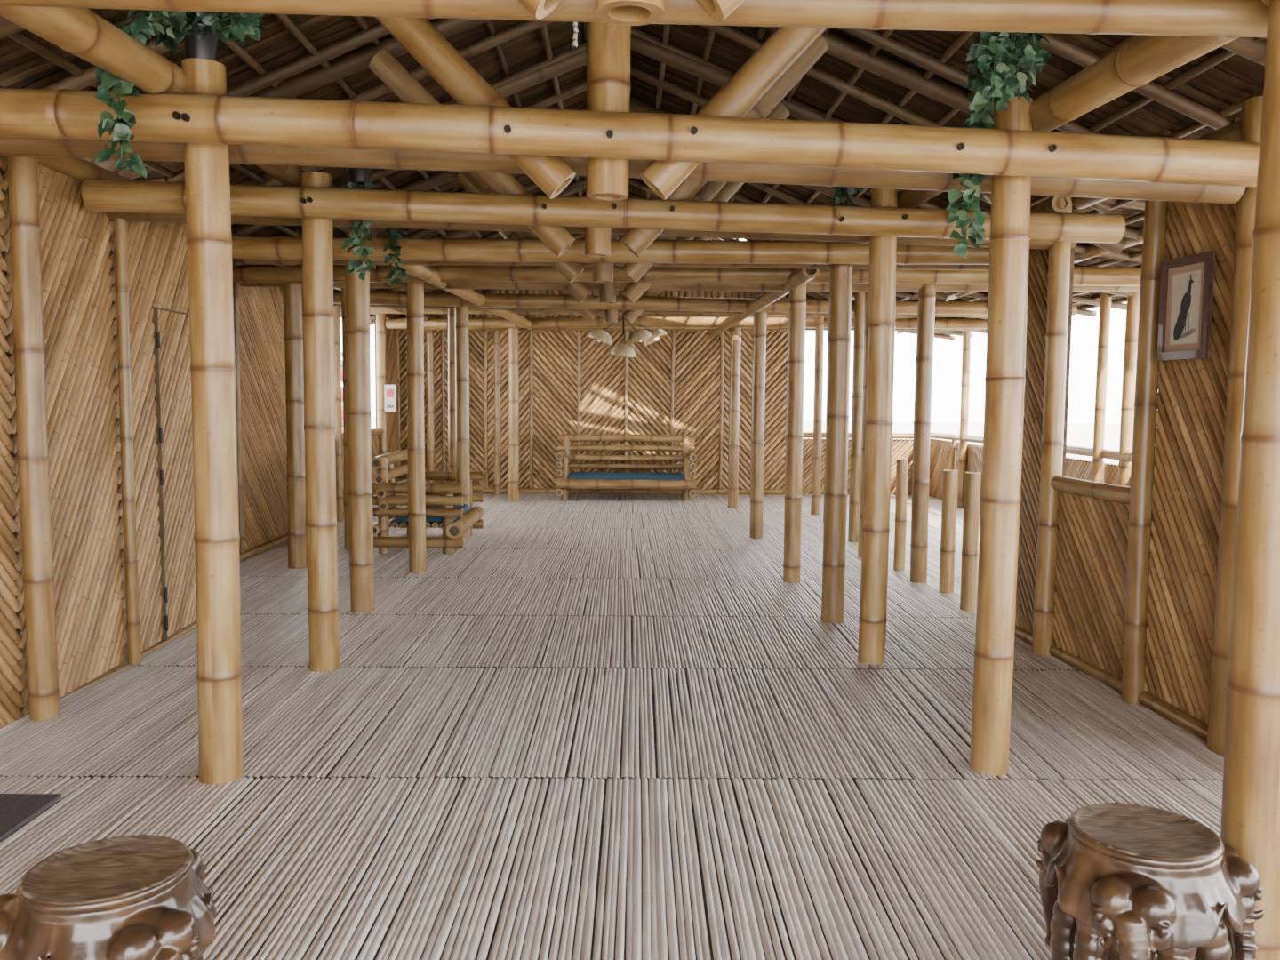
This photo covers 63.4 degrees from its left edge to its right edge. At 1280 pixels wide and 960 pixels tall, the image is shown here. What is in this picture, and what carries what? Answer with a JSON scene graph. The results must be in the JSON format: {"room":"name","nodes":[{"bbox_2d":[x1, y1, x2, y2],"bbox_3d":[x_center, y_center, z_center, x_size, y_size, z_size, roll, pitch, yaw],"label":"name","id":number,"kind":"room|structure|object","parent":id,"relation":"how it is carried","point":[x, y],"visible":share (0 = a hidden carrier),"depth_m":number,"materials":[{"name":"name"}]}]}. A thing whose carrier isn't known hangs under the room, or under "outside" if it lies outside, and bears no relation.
{"room":"traditional dwelling","nodes":[
{"label":"traditional dwelling","id":0,"kind":"room"},
{"bbox_2d":[0,156,399,728],"bbox_3d":[-3.142,-0.297,6.154,0.774,2.663,19.243,0,5,-5],"label":"wall","id":1,"kind":"structure","parent":0,"point":[78,257],"depth_m":5.54,"materials":[{"name":"brown wood"}]},
{"bbox_2d":[38,157,129,182],"bbox_3d":[-2.756,-1.280,1.812,0.137,0.121,10.500,0,5,-1],"label":"beam","id":2,"kind":"structure","parent":1,"relation":"on","point":[81,170],"depth_m":5.10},
{"bbox_2d":[151,306,189,640],"bbox_3d":[-2.831,-0.043,6.457,0.046,1.988,0.760,0,5,-1],"label":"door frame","id":3,"kind":"structure","parent":1,"relation":"in","point":[156,334],"depth_m":6.10,"materials":[{"name":"brown wood"}]},
{"bbox_2d":[396,238,788,495],"bbox_3d":[-0.243,-1.763,15.719,6.928,4.004,0.156,0,5,-1],"label":"wall","id":4,"kind":"structure","parent":0,"point":[571,382],"depth_m":15.77,"materials":[{"name":"brown wood"}]},
{"bbox_2d":[0,492,1223,959],"bbox_3d":[0.593,1.038,6.465,8.700,0.130,19.500,0,5,-1],"label":"floor","id":5,"kind":"structure","parent":0,"point":[593,726],"depth_m":4.26,"materials":[{"name":"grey wood"}]},
{"bbox_2d":[0,793,61,840],"bbox_3d":[-2.433,1.185,3.487,0.620,0.014,0.630,0,5,-1],"label":"floor mat","id":6,"kind":"object","parent":5,"relation":"on","point":[16,810],"visible":1,"depth_m":3.68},
{"bbox_2d":[8,156,59,721],"bbox_3d":[-2.722,-0.202,4.646,0.128,2.600,0.125,-3,6,-38],"label":"bamboo post","id":7,"kind":"object","parent":5,"relation":"on","point":[23,173],"visible":0.89,"depth_m":4.60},
{"bbox_2d":[0,5,187,94],"bbox_3d":[-1.669,-1.349,3.151,0.145,0.286,1.963,0,5,-4],"label":"bamboo longitudinal beam","id":8,"kind":"object","parent":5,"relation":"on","point":[80,32],"visible":0.78,"depth_m":3.12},
{"bbox_2d":[93,9,265,178],"bbox_3d":[-1.685,-1.412,3.704,0.409,0.765,0.621,4,6,40],"label":"ivy","id":9,"kind":"object","parent":8,"relation":"attached to","point":[200,32],"visible":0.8,"depth_m":3.64,"materials":[{"name":"green plant"}]},
{"bbox_3d":[-0.176,-1.161,2.233,5.703,0.132,0.250,0,5,-1],"label":"crossbeam","id":10,"kind":"object","parent":8,"relation":"on","visible":0},
{"bbox_2d":[518,0,561,19],"bbox_3d":[-0.689,-1.572,2.329,1.090,1.012,0.140,0,5,-1],"label":"brace","id":11,"kind":"object","parent":10,"relation":"attached to","point":[540,9],"visible":1,"depth_m":2.38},
{"bbox_2d":[595,0,663,25],"bbox_3d":[-0.019,-1.857,2.318,0.165,1.575,0.165,0,5,-1],"label":"post","id":12,"kind":"object","parent":10,"relation":"attached to","point":[621,12],"visible":1,"depth_m":2.40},
{"bbox_2d":[696,0,744,22],"bbox_3d":[0.650,-1.560,2.352,1.089,1.008,0.139,0,5,-1],"label":"brace","id":13,"kind":"object","parent":10,"relation":"attached to","point":[717,10],"visible":1,"depth_m":2.38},
{"bbox_2d":[0,834,215,959],"bbox_3d":[-1.192,1.078,2.327,0.521,0.464,0.512,0,5,-1],"label":"stool","id":14,"kind":"object","parent":5,"relation":"on","point":[140,897],"visible":1,"depth_m":2.18,"materials":[{"name":"brown wood"}]},
{"bbox_2d":[114,217,141,665],"bbox_3d":[-2.776,-0.255,5.604,0.070,2.550,0.069,-3,6,-39],"label":"bamboo post","id":15,"kind":"object","parent":5,"relation":"on","point":[121,240],"visible":0.8,"depth_m":5.58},
{"bbox_2d":[181,57,243,784],"bbox_3d":[-1.615,-0.183,3.924,0.169,2.700,0.165,0,5,-1],"label":"bamboo post","id":16,"kind":"object","parent":5,"relation":"on","point":[207,186],"depth_m":3.87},
{"bbox_2d":[282,282,306,568],"bbox_3d":[-2.927,-0.552,8.792,0.165,2.620,0.161,0,5,-1],"label":"bamboo post","id":17,"kind":"object","parent":5,"relation":"on","point":[292,292],"depth_m":8.74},
{"bbox_2d":[256,164,376,237],"bbox_3d":[-1.858,-1.633,5.810,0.133,0.127,3.303,0,5,-3],"label":"bamboo longitudinal beam","id":18,"kind":"object","parent":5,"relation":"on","point":[288,175],"visible":0.2,"depth_m":5.27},
{"bbox_2d":[105,211,1077,249],"bbox_3d":[-0.169,-1.428,5.723,5.316,0.206,0.167,0,5,-5],"label":"crossbeam","id":19,"kind":"object","parent":18,"relation":"attached to","point":[141,217],"visible":0.25,"depth_m":5.66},
{"bbox_2d":[341,167,375,280],"bbox_3d":[-1.482,-1.412,5.465,0.359,0.720,0.283,0,5,-1],"label":"ivy","id":20,"kind":"object","parent":19,"relation":"on","point":[358,176],"visible":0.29,"depth_m":5.47,"materials":[{"name":"green plant"}]},
{"bbox_2d":[368,49,575,256],"bbox_3d":[-0.892,-1.738,5.529,1.092,1.068,0.140,0,5,-1],"label":"brace","id":21,"kind":"object","parent":19,"relation":"attached to","point":[383,64],"visible":0.4,"depth_m":5.48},
{"bbox_2d":[584,22,611,257],"bbox_3d":[-0.217,-2.057,5.516,0.144,1.700,0.144,0,5,-1],"label":"post","id":22,"kind":"object","parent":19,"relation":"attached to","point":[597,240],"visible":0.18,"depth_m":5.52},
{"bbox_2d":[94,18,492,170],"bbox_3d":[-1.745,-2.164,5.580,3.389,1.421,0.118,0,5,-1],"label":"rafter","id":23,"kind":"object","parent":22,"relation":"attached to","point":[354,61],"visible":0.34,"depth_m":5.53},
{"bbox_2d":[832,186,861,206],"bbox_3d":[1.135,-1.581,5.662,0.288,0.374,0.291,0,5,-1],"label":"ivy","id":24,"kind":"object","parent":19,"relation":"attached to","point":[848,192],"visible":0.15,"depth_m":5.64,"materials":[{"name":"green plant"}]},
{"bbox_2d":[81,178,1125,243],"bbox_3d":[-0.084,-1.402,5.430,5.393,0.205,0.172,0,5,-5],"label":"crossbeam","id":25,"kind":"object","parent":18,"relation":"attached to","point":[97,195],"visible":0.89,"depth_m":5.36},
{"bbox_2d":[765,26,1062,132],"bbox_3d":[1.605,-2.140,5.641,3.389,1.421,0.120,0,5,-1],"label":"bamboo principal rafter","id":26,"kind":"object","parent":25,"relation":"attached to","point":[842,48],"visible":0.23,"depth_m":5.59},
{"bbox_2d":[232,236,989,264],"bbox_3d":[-0.142,-1.488,6.706,5.119,0.186,0.161,1,5,4],"label":"crossbeam","id":27,"kind":"object","parent":18,"relation":"attached to","point":[751,252],"visible":0.73,"depth_m":6.66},
{"bbox_2d":[383,228,408,286],"bbox_3d":[-1.581,-1.550,6.844,0.277,0.569,0.441,-2,5,-23],"label":"ivy","id":28,"kind":"object","parent":27,"relation":"attached to","point":[396,234],"visible":0.46,"depth_m":6.69,"materials":[{"name":"green plant"}]},
{"bbox_2d":[459,171,583,282],"bbox_3d":[-0.911,-1.844,6.823,1.092,1.068,0.141,0,5,-1],"label":"brace","id":29,"kind":"object","parent":27,"relation":"attached to","point":[571,271],"visible":0.23,"depth_m":6.80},
{"bbox_2d":[592,234,614,282],"bbox_3d":[-0.237,-2.162,6.802,0.143,1.700,0.145,0,5,-1],"label":"post","id":30,"kind":"object","parent":27,"relation":"attached to","point":[602,272],"visible":0.09,"depth_m":6.81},
{"bbox_2d":[236,49,586,184],"bbox_3d":[-1.764,-2.270,6.873,3.389,1.421,0.114,0,5,-1],"label":"rafter","id":31,"kind":"object","parent":30,"relation":"attached to","point":[576,60],"visible":0.17,"depth_m":6.81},
{"bbox_2d":[242,258,988,270],"bbox_3d":[-0.220,-1.515,7.013,5.026,0.186,0.161,1,5,4],"label":"crossbeam","id":32,"kind":"object","parent":18,"relation":"attached to","point":[249,261],"visible":0.27,"depth_m":6.97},
{"bbox_2d":[630,33,1126,255],"bbox_3d":[1.586,-2.245,6.921,3.389,1.421,0.118,0,5,-1],"label":"bamboo principal rafter","id":33,"kind":"object","parent":32,"relation":"attached to","point":[800,110],"visible":0.3,"depth_m":6.83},
{"bbox_2d":[301,171,340,672],"bbox_3d":[-1.709,-0.286,5.537,0.167,2.640,0.167,0,5,-1],"label":"bamboo post","id":34,"kind":"object","parent":5,"relation":"on","point":[317,254],"depth_m":5.48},
{"bbox_2d":[231,231,438,320],"bbox_3d":[-2.908,-1.995,11.233,0.109,0.125,8.600,0,5,-1],"label":"bamboo longitudinal beam","id":35,"kind":"object","parent":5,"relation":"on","point":[427,316],"visible":0.16,"depth_m":12.02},
{"bbox_3d":[0.535,-1.999,11.677,8.000,0.133,0.129,0,5,-1],"label":"crossbeam","id":36,"kind":"object","parent":35,"relation":"on","visible":0},
{"bbox_2d":[587,312,666,357],"bbox_3d":[-0.091,-1.675,11.775,0.974,0.576,0.530,-2,5,-23],"label":"pendant lamp","id":37,"kind":"object","parent":36,"relation":"hanging from","point":[653,335],"visible":0.98,"depth_m":11.63,"materials":[{"name":"metal"}]},
{"bbox_2d":[333,305,343,521],"bbox_3d":[-3.527,-0.810,12.020,0.128,2.600,0.123,4,6,35],"label":"bamboo post","id":38,"kind":"object","parent":5,"relation":"on","point":[336,309],"visible":0.59,"depth_m":11.98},
{"bbox_2d":[341,288,349,549],"bbox_3d":[-2.765,-0.639,9.888,0.147,2.620,0.146,0,5,-1],"label":"bamboo post","id":39,"kind":"object","parent":5,"relation":"on","point":[343,290],"depth_m":9.84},
{"bbox_2d":[345,227,374,612],"bbox_3d":[-1.913,-0.392,7.066,0.168,2.600,0.166,0,5,-1],"label":"bamboo post","id":40,"kind":"object","parent":5,"relation":"on","point":[357,291],"depth_m":7.02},
{"bbox_2d":[376,313,387,455],"bbox_3d":[-3.618,-1.014,14.517,0.148,2.600,0.145,4,6,36],"label":"bamboo post","id":41,"kind":"object","parent":5,"relation":"on","point":[380,319],"visible":0.65,"depth_m":14.44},
{"bbox_2d":[406,282,426,573],"bbox_3d":[-1.867,-0.509,8.634,0.151,2.580,0.147,-3,6,-38],"label":"bamboo post","id":42,"kind":"object","parent":5,"relation":"on","point":[415,291],"visible":0.87,"depth_m":8.59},
{"bbox_2d":[232,264,1141,286],"bbox_3d":[0.587,-1.610,8.155,8.053,0.196,0.151,1,5,6],"label":"crossbeam","id":43,"kind":"object","parent":42,"relation":"attached to","point":[1083,276],"visible":0.43,"depth_m":8.13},
{"bbox_2d":[456,172,591,303],"bbox_3d":[-0.933,-1.969,8.351,1.092,1.068,0.142,0,5,-1],"label":"brace","id":44,"kind":"object","parent":43,"relation":"attached to","point":[579,291],"visible":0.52,"depth_m":8.32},
{"bbox_2d":[371,449,483,554],"bbox_3d":[-2.103,0.182,10.319,0.895,0.923,1.540,0,5,-1],"label":"bench","id":45,"kind":"object","parent":5,"relation":"on","point":[445,510],"visible":0.73,"depth_m":9.63,"materials":[{"name":"beige wood"}]},
{"bbox_2d":[425,329,434,482],"bbox_3d":[-3.040,-1.050,15.022,0.119,2.600,0.114,0,5,-1],"label":"bamboo post","id":46,"kind":"object","parent":5,"relation":"on","point":[429,333],"depth_m":14.98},
{"bbox_2d":[448,308,455,482],"bbox_3d":[-2.076,-0.759,11.549,0.125,2.600,0.128,-3,6,-38],"label":"bamboo post","id":47,"kind":"object","parent":5,"relation":"on","point":[452,402],"visible":0.43,"depth_m":11.48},
{"bbox_2d":[455,306,470,538],"bbox_3d":[-1.836,-0.668,10.703,0.151,2.560,0.150,0,5,-1],"label":"bamboo post","id":48,"kind":"object","parent":5,"relation":"on","point":[462,440],"visible":0.74,"depth_m":10.64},
{"bbox_2d":[302,289,1077,315],"bbox_3d":[0.550,-1.813,10.614,8.009,0.169,0.155,0,5,-3],"label":"crossbeam","id":49,"kind":"object","parent":48,"relation":"attached to","point":[399,298],"visible":0.61,"depth_m":10.53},
{"bbox_2d":[604,234,617,322],"bbox_3d":[-0.294,-2.476,10.652,0.144,1.700,0.146,0,5,-1],"label":"post","id":50,"kind":"object","parent":49,"relation":"on","point":[611,316],"visible":0.16,"depth_m":10.65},
{"bbox_2d":[432,176,585,238],"bbox_3d":[-1.821,-2.584,10.721,3.389,1.421,0.117,0,5,-1],"label":"rafter","id":51,"kind":"object","parent":50,"relation":"attached to","point":[573,187],"visible":0.1,"depth_m":10.67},
{"bbox_2d":[493,330,501,495],"bbox_3d":[-2.126,-1.076,15.432,0.105,2.600,0.107,-3,6,-38],"label":"bamboo post","id":52,"kind":"object","parent":5,"relation":"on","point":[497,333],"visible":0.86,"depth_m":15.40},
{"bbox_2d":[508,328,519,503],"bbox_3d":[-1.750,-0.964,14.342,0.152,2.560,0.147,4,6,35],"label":"bamboo post","id":53,"kind":"object","parent":5,"relation":"on","point":[513,332],"visible":0.92,"depth_m":14.29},
{"bbox_2d":[394,327,980,330],"bbox_3d":[0.462,-2.095,14.012,7.968,0.166,0.161,1,5,10],"label":"crossbeam","id":54,"kind":"object","parent":53,"relation":"attached to","point":[603,328],"visible":0.2,"depth_m":14.02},
{"bbox_2d":[392,264,543,334],"bbox_3d":[-1.593,-1.873,11.213,0.141,0.148,8.106,1,5,1],"label":"beam","id":55,"kind":"structure","parent":54,"relation":"attached to","point":[428,274],"depth_m":9.36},
{"bbox_2d":[707,268,819,337],"bbox_3d":[1.130,-1.829,11.357,0.137,0.140,7.900,0,5,-1],"label":"bamboo longitudinal beam","id":56,"kind":"object","parent":54,"relation":"attached to","point":[799,276],"visible":0.8,"depth_m":9.23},
{"bbox_2d":[555,433,696,501],"bbox_3d":[-0.201,-0.194,15.119,2.040,0.927,0.888,0,5,-1],"label":"bench","id":57,"kind":"object","parent":5,"relation":"on","point":[683,481],"visible":1,"depth_m":15.35,"materials":[{"name":"beige wood"}]},
{"bbox_2d":[728,328,741,508],"bbox_3d":[1.260,-0.896,13.832,0.147,2.560,0.144,-3,6,-38],"label":"bamboo post","id":58,"kind":"object","parent":5,"relation":"on","point":[735,332],"visible":0.91,"depth_m":13.78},
{"bbox_2d":[385,316,987,328],"bbox_3d":[0.504,-2.075,13.719,8.138,0.175,0.146,1,5,10],"label":"crossbeam","id":59,"kind":"object","parent":58,"relation":"attached to","point":[685,322],"visible":0.56,"depth_m":13.71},
{"bbox_2d":[749,294,766,539],"bbox_3d":[1.241,-0.656,10.890,0.148,2.560,0.145,0,5,-1],"label":"bamboo post","id":60,"kind":"object","parent":5,"relation":"on","point":[759,328],"depth_m":10.84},
{"bbox_2d":[783,282,806,583],"bbox_3d":[1.245,-0.457,8.326,0.146,2.580,0.149,0,5,-1],"label":"bamboo post","id":61,"kind":"object","parent":5,"relation":"on","point":[797,297],"depth_m":8.28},
{"bbox_2d":[810,315,823,515],"bbox_3d":[2.249,-0.848,13.110,0.116,2.600,0.115,-3,6,-38],"label":"bamboo post","id":62,"kind":"object","parent":5,"relation":"on","point":[819,319],"visible":0.91,"depth_m":13.07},
{"bbox_2d":[821,264,852,623],"bbox_3d":[1.304,-0.346,6.849,0.155,2.600,0.158,0,5,-1],"label":"bamboo post","id":63,"kind":"object","parent":5,"relation":"on","point":[840,275],"depth_m":6.80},
{"bbox_2d":[848,291,864,542],"bbox_3d":[2.243,-0.651,10.693,0.127,2.600,0.123,4,6,35],"label":"bamboo post","id":64,"kind":"object","parent":5,"relation":"on","point":[857,396],"visible":0.78,"depth_m":10.64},
{"bbox_2d":[801,432,913,495],"bbox_3d":[3.367,-0.241,15.956,2.060,0.983,0.137,0,5,-1],"label":"railing","id":65,"kind":"object","parent":5,"relation":"on","point":[901,449],"visible":0.17,"depth_m":15.97,"materials":[{"name":"brown wood"}]},
{"bbox_2d":[857,291,868,558],"bbox_3d":[2.110,-0.565,9.616,0.107,2.600,0.102,4,6,36],"label":"bamboo post","id":66,"kind":"object","parent":5,"relation":"on","point":[866,320],"visible":0.33,"depth_m":9.60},
{"bbox_2d":[857,188,897,664],"bbox_3d":[1.332,-0.279,5.786,0.159,2.640,0.155,0,5,-1],"label":"bamboo post","id":67,"kind":"object","parent":5,"relation":"on","point":[883,250],"depth_m":5.73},
{"bbox_2d":[893,459,907,571],"bbox_3d":[2.261,0.306,8.977,0.103,0.970,0.103,0,5,-1],"label":"bamboo post","id":68,"kind":"object","parent":5,"relation":"on","point":[901,465],"visible":1,"depth_m":8.94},
{"bbox_2d":[909,283,935,583],"bbox_3d":[2.281,-0.461,8.357,0.144,2.600,0.142,0,5,-1],"label":"bamboo post","id":69,"kind":"object","parent":5,"relation":"on","point":[926,294],"visible":0.89,"depth_m":8.32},
{"bbox_2d":[239,281,1140,291],"bbox_3d":[0.534,-1.632,8.451,7.907,0.194,0.155,1,5,6],"label":"crossbeam","id":70,"kind":"object","parent":69,"relation":"attached to","point":[500,285],"visible":0.3,"depth_m":8.40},
{"bbox_2d":[598,234,615,303],"bbox_3d":[-0.259,-2.287,8.331,0.143,1.700,0.144,0,5,-1],"label":"post","id":71,"kind":"object","parent":70,"relation":"attached to","point":[606,291],"visible":0.14,"depth_m":8.34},
{"bbox_2d":[232,170,459,265],"bbox_3d":[-1.787,-2.395,8.401,3.389,1.421,0.114,0,5,-1],"label":"rafter","id":72,"kind":"object","parent":71,"relation":"attached to","point":[436,179],"visible":0.06,"depth_m":8.36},
{"bbox_2d":[629,98,870,206],"bbox_3d":[1.563,-2.369,8.449,3.389,1.421,0.119,0,5,-1],"label":"bamboo principal rafter","id":73,"kind":"object","parent":70,"relation":"on","point":[636,106],"visible":0.16,"depth_m":8.40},
{"bbox_2d":[938,470,957,593],"bbox_3d":[2.373,0.399,7.973,0.114,0.950,0.115,0,5,-1],"label":"bamboo post","id":74,"kind":"object","parent":5,"relation":"on","point":[949,484],"visible":1,"depth_m":7.93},
{"bbox_2d":[956,330,970,508],"bbox_3d":[4.395,-0.905,14.039,0.119,2.600,0.114,0,5,-1],"label":"bamboo post","id":75,"kind":"object","parent":5,"relation":"on","point":[966,334],"depth_m":14.00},
{"bbox_2d":[960,472,981,611],"bbox_3d":[2.334,0.437,7.317,0.114,0.980,0.116,0,5,-1],"label":"bamboo post","id":76,"kind":"object","parent":5,"relation":"on","point":[971,519],"visible":1,"depth_m":7.28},
{"bbox_2d":[969,96,1032,775],"bbox_3d":[1.431,-0.141,4.094,0.156,2.640,0.155,4,6,36],"label":"bamboo post","id":77,"kind":"object","parent":5,"relation":"on","point":[1010,215],"visible":0.96,"depth_m":4.04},
{"bbox_2d":[0,136,1246,204],"bbox_3d":[-0.303,-1.270,4.069,5.467,0.260,0.173,0,5,-3],"label":"crossbeam","id":78,"kind":"object","parent":77,"relation":"attached to","point":[248,155],"visible":0.38,"depth_m":4.04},
{"bbox_2d":[375,16,575,199],"bbox_3d":[-0.787,-1.620,3.878,1.094,1.100,0.140,0,5,-1],"label":"brace","id":79,"kind":"object","parent":78,"relation":"attached to","point":[418,36],"visible":0.56,"depth_m":3.84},
{"bbox_2d":[0,87,1259,186],"bbox_3d":[-0.249,-1.242,3.752,5.607,0.264,0.172,0,5,-3],"label":"crossbeam","id":80,"kind":"object","parent":77,"relation":"attached to","point":[66,114],"visible":0.99,"depth_m":3.70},
{"bbox_2d":[586,22,631,200],"bbox_3d":[-0.112,-1.921,3.863,0.164,1.700,0.164,0,5,-1],"label":"post","id":81,"kind":"object","parent":80,"relation":"attached to","point":[609,86],"visible":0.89,"depth_m":3.84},
{"bbox_2d":[1220,37,1266,65],"bbox_3d":[1.629,-2.005,3.986,3.389,1.421,0.116,0,5,-1],"label":"rafter","id":82,"kind":"object","parent":81,"relation":"attached to","point":[1251,49],"visible":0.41,"depth_m":4.00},
{"bbox_2d":[171,111,1056,222],"bbox_3d":[-0.100,-1.314,4.538,3.137,0.090,1.754,0,5,-3],"label":"bolts","id":83,"kind":"object","parent":80,"relation":"attached to","point":[175,115],"visible":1,"depth_m":3.73,"materials":[{"name":"metal"}]},
{"bbox_2d":[640,26,826,199],"bbox_3d":[0.552,-1.640,3.896,1.097,1.158,0.140,0,5,-1],"label":"brace","id":84,"kind":"object","parent":80,"relation":"attached to","point":[786,45],"visible":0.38,"depth_m":3.85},
{"bbox_2d":[945,31,1051,258],"bbox_3d":[1.358,-1.334,3.844,0.380,0.982,0.540,1,5,6],"label":"ivy","id":85,"kind":"object","parent":80,"relation":"on","point":[1004,61],"visible":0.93,"depth_m":3.86,"materials":[{"name":"green plant"}]},
{"bbox_2d":[928,432,1131,512],"bbox_3d":[4.473,0.215,10.083,0.181,1.049,12.009,0,5,-1],"label":"porch railing","id":86,"kind":"object","parent":5,"relation":"on","point":[944,455],"visible":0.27,"depth_m":13.81,"materials":[{"name":"brown wood"}]},
{"bbox_2d":[1032,195,1071,656],"bbox_3d":[2.392,-0.318,6.001,0.125,2.700,0.127,4,6,36],"label":"bamboo post","id":87,"kind":"object","parent":5,"relation":"on","point":[1059,265],"visible":0.77,"depth_m":5.96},
{"bbox_2d":[1121,200,1167,704],"bbox_3d":[2.462,-0.190,5.052,0.111,2.600,0.107,4,6,34],"label":"bamboo post","id":88,"kind":"object","parent":5,"relation":"on","point":[1140,523],"visible":0.84,"depth_m":5.02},
{"bbox_2d":[1072,119,1241,208],"bbox_3d":[2.557,-1.417,3.685,0.119,0.120,4.500,0,5,-1],"label":"beam","id":89,"kind":"structure","parent":88,"relation":"on","point":[1232,132],"depth_m":4.48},
{"bbox_2d":[1035,802,1263,959],"bbox_3d":[1.255,1.080,2.566,0.504,0.464,0.512,0,5,-9],"label":"stool","id":90,"kind":"object","parent":5,"relation":"on","point":[1118,881],"visible":1,"depth_m":2.43,"materials":[{"name":"brown wood"}]},
{"bbox_2d":[1206,96,1263,755],"bbox_3d":[2.528,-0.190,4.329,0.158,2.720,0.153,-3,6,-38],"label":"bamboo post","id":91,"kind":"object","parent":5,"relation":"on","point":[1252,109],"visible":0.46,"depth_m":4.31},
{"bbox_2d":[1220,0,1279,959],"bbox_3d":[1.558,0.008,2.534,0.161,2.600,0.164,-3,6,-38],"label":"bamboo post","id":92,"kind":"object","parent":5,"relation":"on","point":[1250,825],"visible":0.8,"depth_m":2.51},
{"bbox_2d":[0,0,1268,37],"bbox_3d":[-0.236,-1.179,2.506,5.575,0.130,0.124,0,5,-2],"label":"crossbeam","id":93,"kind":"object","parent":92,"relation":"attached to","point":[1194,18],"visible":0.77,"depth_m":2.51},
{"bbox_2d":[1029,0,1269,131],"bbox_3d":[1.557,-1.302,3.228,0.146,0.236,2.007,0,5,-1],"label":"beam","id":94,"kind":"structure","parent":92,"relation":"on","point":[1143,59],"depth_m":3.27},
{"bbox_3d":[-3.458,-0.712,10.827,0.108,2.600,0.103,0,5,-1],"label":"bamboo post","id":95,"kind":"object","parent":5,"relation":"on","visible":0},
{"bbox_2d":[302,303,987,317],"bbox_3d":[0.473,-1.835,10.893,7.915,0.172,0.150,0,5,-3],"label":"crossbeam","id":96,"kind":"object","parent":95,"relation":"attached to","point":[334,305],"visible":0.16,"depth_m":10.84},
{"bbox_2d":[621,182,743,303],"bbox_3d":[0.406,-2.023,8.362,1.098,1.190,0.140,0,5,-1],"label":"brace","id":97,"kind":"object","parent":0,"point":[633,292],"depth_m":8.33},
{"bbox_2d":[621,102,789,283],"bbox_3d":[0.428,-1.898,6.838,1.098,1.190,0.139,0,5,-1],"label":"brace","id":98,"kind":"object","parent":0,"point":[635,271],"depth_m":6.79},
{"bbox_2d":[620,35,828,256],"bbox_3d":[0.447,-1.793,5.545,1.098,1.190,0.141,0,5,-1],"label":"brace","id":99,"kind":"object","parent":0,"point":[636,240],"depth_m":5.49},
{"bbox_2d":[896,189,942,207],"bbox_3d":[1.485,-1.577,5.864,0.133,0.142,3.303,0,5,-3],"label":"bamboo longitudinal beam","id":100,"kind":"object","parent":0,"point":[907,198],"visible":0.11,"depth_m":5.55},
{"bbox_2d":[1091,292,1111,482],"bbox_3d":[4.400,-0.568,9.906,0.105,2.600,0.107,0,5,-1],"label":"bamboo post","id":101,"kind":"object","parent":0,"point":[1105,304],"depth_m":9.85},
{"bbox_2d":[1014,200,1237,741],"bbox_3d":[2.466,-0.221,5.556,0.136,2.619,2.640,0,5,-4],"label":"wall","id":102,"kind":"structure","parent":0,"point":[1088,632],"depth_m":4.97,"materials":[{"name":"brown wood"}]},
{"bbox_2d":[851,196,1071,300],"bbox_3d":[2.311,-1.963,10.711,0.134,0.124,9.800,0,5,-1],"label":"beam","id":103,"kind":"structure","parent":102,"relation":"on","point":[1048,205],"depth_m":5.87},
{"bbox_2d":[1156,250,1215,360],"bbox_3d":[2.462,-0.776,4.680,0.022,0.460,0.360,0,5,-5],"label":"picture","id":104,"kind":"object","parent":102,"relation":"attached to","point":[1187,283],"visible":1,"depth_m":4.67,"materials":[{"name":"brown wood"}]},
{"bbox_2d":[1117,291,1140,486],"bbox_3d":[4.456,-0.531,9.457,0.127,2.600,0.125,0,5,-1],"label":"bamboo post","id":105,"kind":"object","parent":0,"point":[1132,306],"depth_m":9.39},
{"label":"outside","id":106,"kind":"structure","parent":0,"visible":0},
{"bbox_2d":[370,417,1119,464],"bbox_3d":[-0.311,0.291,20.088,120.000,0.150,120.000,0,5,-1],"label":"ground","id":107,"kind":"structure","parent":106,"point":[1077,434],"depth_m":58.73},
{"bbox_3d":[4.475,-1.818,9.952,0.137,0.125,12.000,0,5,-1],"label":"bamboo longitudinal beam","id":108,"kind":"object","parent":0,"visible":0},
{"bbox_2d":[369,306,948,317],"bbox_3d":[0.522,-2.077,12.592,8.000,0.130,0.132,0,5,-1],"label":"crossbeam","id":109,"kind":"object","parent":108,"relation":"on","point":[371,308],"visible":0.07,"depth_m":12.52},
{"bbox_2d":[914,226,1143,301],"bbox_3d":[3.336,-1.977,10.926,0.132,0.124,10.000,0,5,-1],"label":"beam","id":110,"kind":"structure","parent":109,"relation":"on","point":[1092,251],"depth_m":7.66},
{"bbox_2d":[40,20,1266,340],"bbox_3d":[0.469,-2.158,6.303,8.810,1.553,19.700,0,5,-1],"label":"rafters","id":111,"kind":"object","parent":110,"relation":"on","point":[1064,48],"visible":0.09,"depth_m":6.06,"materials":[{"name":"brown wood"}]},
{"bbox_2d":[0,8,1263,338],"bbox_3d":[0.454,-2.163,6.302,8.706,1.429,19.722,0,5,-1],"label":"roof purlins","id":112,"kind":"structure","parent":111,"relation":"on","point":[23,39],"depth_m":5.78,"materials":[{"name":"brown wood"}]},
{"bbox_2d":[0,8,1264,334],"bbox_3d":[0.445,-2.296,6.325,8.852,1.633,19.996,0,5,-1],"label":"covering","id":113,"kind":"object","parent":111,"relation":"on","point":[1236,77],"visible":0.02,"depth_m":6.00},
{"bbox_2d":[369,310,976,319],"bbox_3d":[0.513,-2.130,13.177,8.000,0.139,0.118,0,5,-1],"label":"crossbeam","id":114,"kind":"object","parent":108,"relation":"on","point":[371,311],"visible":0.21,"depth_m":13.13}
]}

